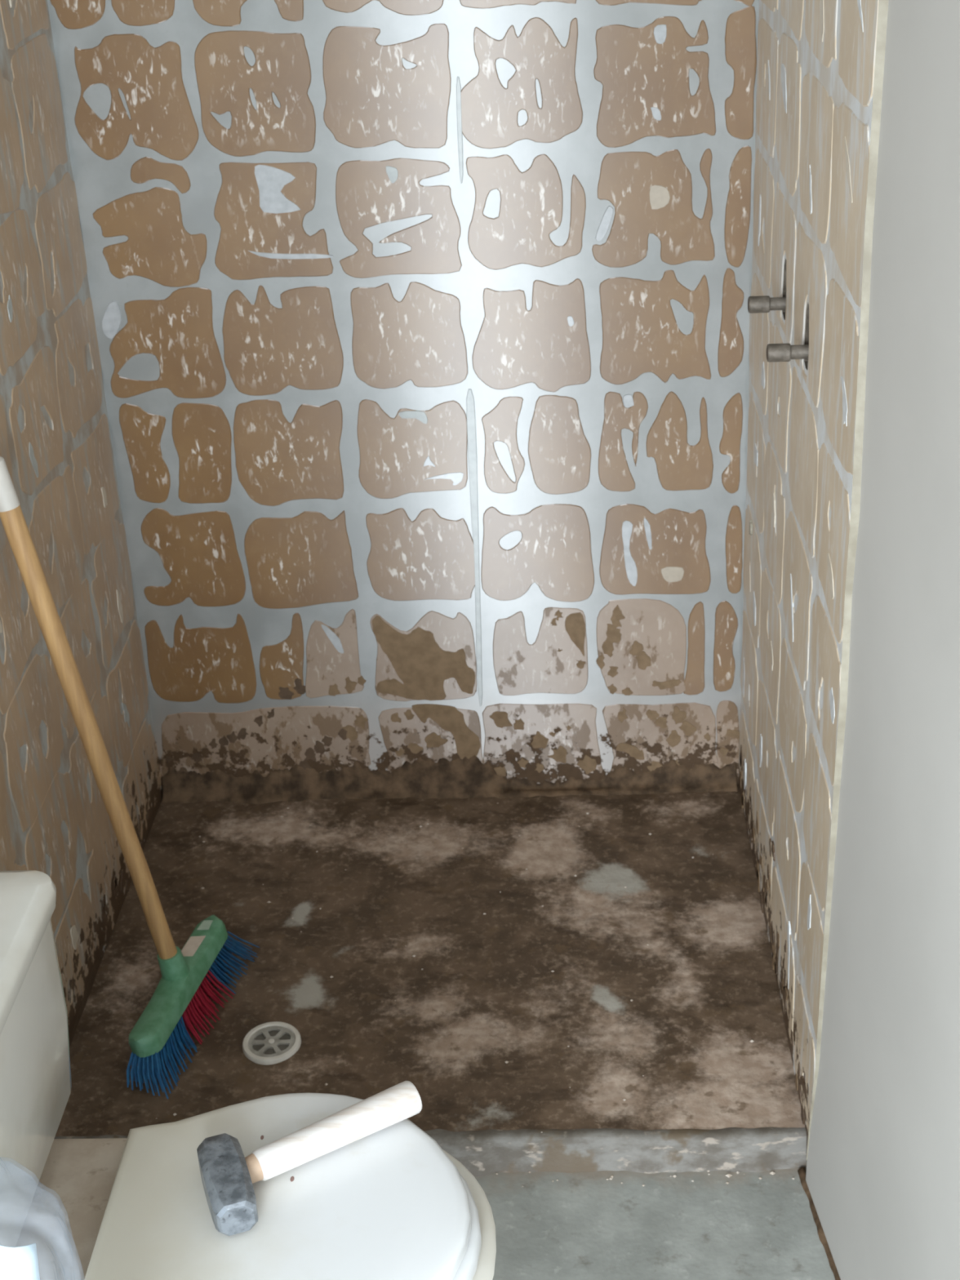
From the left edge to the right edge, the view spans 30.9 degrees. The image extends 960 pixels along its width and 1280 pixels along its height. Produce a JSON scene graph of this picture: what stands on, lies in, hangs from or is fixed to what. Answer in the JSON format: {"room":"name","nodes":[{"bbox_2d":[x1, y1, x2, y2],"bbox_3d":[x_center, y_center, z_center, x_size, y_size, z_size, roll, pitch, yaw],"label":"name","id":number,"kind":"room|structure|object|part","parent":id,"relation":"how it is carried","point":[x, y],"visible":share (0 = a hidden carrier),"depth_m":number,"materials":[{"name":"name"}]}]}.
{"room":"bathroom","nodes":[
{"label":"bathroom","id":0,"kind":"room"},
{"bbox_2d":[0,0,162,1047],"bbox_3d":[-0.727,-0.229,1.722,0.122,2.650,2.206,-1,26,3],"label":"wall","id":1,"kind":"structure","parent":0,"point":[56,447],"depth_m":2.57,"materials":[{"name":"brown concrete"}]},
{"bbox_2d":[47,0,759,787],"bbox_3d":[-0.032,-0.760,2.724,1.400,2.650,0.123,-1,26,3],"label":"wall","id":2,"kind":"structure","parent":0,"point":[422,326],"depth_m":2.81,"materials":[{"name":"pale blue plaster"},{"name":"brown tile adhesive"},{"name":"pale tile adhesive"}]},
{"bbox_2d":[55,755,804,1186],"bbox_3d":[-0.073,0.470,2.749,1.095,0.119,0.978,-1,26,3],"label":"floor","id":3,"kind":"structure","parent":0,"point":[520,953],"depth_m":2.73,"materials":[{"name":"brown soil"}]},
{"bbox_2d":[0,456,259,1098],"bbox_3d":[-0.507,0.158,2.428,0.205,0.903,0.359,5,27,15],"label":"broom","id":4,"kind":"object","parent":3,"relation":"on","point":[188,973],"visible":1,"depth_m":2.47,"materials":[{"name":"brown wood"}]},
{"bbox_3d":[-0.530,0.162,2.407,0.154,0.753,0.030,-1,26,3],"label":"handle","id":5,"kind":"part","parent":4,"relation":"part of","materials":[{"name":"brown wood"}]},
{"bbox_2d":[157,946,189,981],"bbox_3d":[-0.451,0.481,2.564,0.046,0.050,0.043,-1,26,3],"label":"socket","id":6,"kind":"object","parent":4,"relation":"attached to","point":[173,966],"depth_m":2.55,"materials":[{"name":"green plastic"}]},
{"bbox_2d":[242,1022,301,1065],"bbox_3d":[-0.306,0.593,2.553,0.086,0.011,0.089,-1,26,3],"label":"floor drain","id":7,"kind":"object","parent":3,"relation":"on","point":[270,1042],"visible":1,"depth_m":2.55,"materials":[{"name":"beige plastic"}]},
{"bbox_2d":[474,1167,840,1279],"bbox_3d":[-0.348,1.216,1.400,2.040,0.010,2.207,-1,26,3],"label":"floor","id":8,"kind":"structure","parent":0,"point":[584,1225],"depth_m":2.26,"materials":[{"name":"grey concrete"}]},
{"bbox_2d":[0,870,496,1279],"bbox_3d":[-0.309,0.647,1.732,0.656,0.722,0.446,-1,26,3],"label":"toilet","id":9,"kind":"object","parent":8,"relation":"on","point":[388,1203],"visible":0.87,"depth_m":1.70,"materials":[{"name":"white ceramic"}]},
{"bbox_3d":[-0.544,0.345,1.590,0.217,0.034,0.446,-1,26,3],"label":"tank lid","id":10,"kind":"part","parent":9,"relation":"part of","materials":[{"name":"white ceramic"}]},
{"bbox_3d":[-0.538,0.478,1.656,0.207,0.262,0.424,-1,26,3],"label":"tank","id":11,"kind":"part","parent":9,"relation":"part of","materials":[{"name":"white ceramic"}]},
{"bbox_3d":[-0.189,0.567,1.687,0.361,0.021,0.362,-1,26,3],"label":"lid","id":12,"kind":"part","parent":9,"relation":"part of","materials":[{"name":"white plastic"}]},
{"bbox_2d":[196,1080,422,1235],"bbox_3d":[-0.160,0.510,1.725,0.237,0.043,0.108,-13,28,-20],"label":"hammer","id":13,"kind":"object","parent":9,"relation":"on","point":[228,1176],"visible":1,"depth_m":1.71,"materials":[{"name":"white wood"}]},
{"bbox_3d":[-0.144,0.495,1.753,0.179,0.035,0.036,-17,30,-27],"label":"handle","id":14,"kind":"part","parent":13,"relation":"part of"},
{"bbox_3d":[-0.183,0.587,1.698,0.370,0.020,0.380,-1,26,3],"label":"seat","id":15,"kind":"part","parent":9,"relation":"part of","materials":[{"name":"white plastic"}]},
{"bbox_3d":[-0.207,0.783,1.796,0.464,0.414,0.376,-1,26,3],"label":"bowl","id":16,"kind":"part","parent":9,"relation":"part of","materials":[{"name":"white ceramic"}]},
{"bbox_2d":[54,1126,806,1177],"bbox_3d":[-0.074,0.721,2.384,1.075,0.104,0.060,-1,26,3],"label":"shower curb","id":17,"kind":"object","parent":8,"relation":"on","point":[483,1153],"depth_m":2.35,"materials":[{"name":"grey concrete"}]},
{"bbox_3d":[-0.407,0.765,1.343,0.306,0.859,0.229,-1,26,3],"label":"plastic bag","id":18,"kind":"object","parent":8,"relation":"on","visible":0},
{"bbox_2d":[0,1243,39,1279],"bbox_3d":[-0.328,0.596,1.252,0.104,0.456,0.024,-18,30,-29],"label":"paper sheet","id":19,"kind":"object","parent":18,"relation":"in","point":[16,1263],"visible":1,"depth_m":1.18,"materials":[{"name":"white paper"}]},
{"bbox_2d":[737,0,888,1160],"bbox_3d":[0.461,-0.520,2.190,0.129,2.650,1.024,-1,26,3],"label":"wall","id":20,"kind":"structure","parent":0,"point":[820,65],"depth_m":2.20,"materials":[{"name":"pale plaster"},{"name":"dried tan tile adhesive"}]},
{"bbox_2d":[747,295,786,313],"bbox_3d":[0.404,-0.477,2.342,0.082,0.070,0.024,-1,26,3],"label":"pipe stub","id":21,"kind":"object","parent":20,"relation":"attached to","point":[761,304],"visible":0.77,"depth_m":2.35,"materials":[{"name":"silver metal"}]},
{"bbox_2d":[766,342,808,362],"bbox_3d":[0.396,-0.379,2.145,0.082,0.070,0.024,-1,26,3],"label":"pipe stub","id":22,"kind":"object","parent":20,"relation":"attached to","point":[785,352],"visible":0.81,"depth_m":2.15,"materials":[{"name":"silver metal"}]},
{"bbox_2d":[805,0,959,1279],"bbox_3d":[0.534,0.152,0.829,0.120,2.650,2.179,-4,26,-3],"label":"wall","id":23,"kind":"structure","parent":0,"point":[882,1175],"depth_m":1.71,"materials":[{"name":"grey paint"}]}
]}

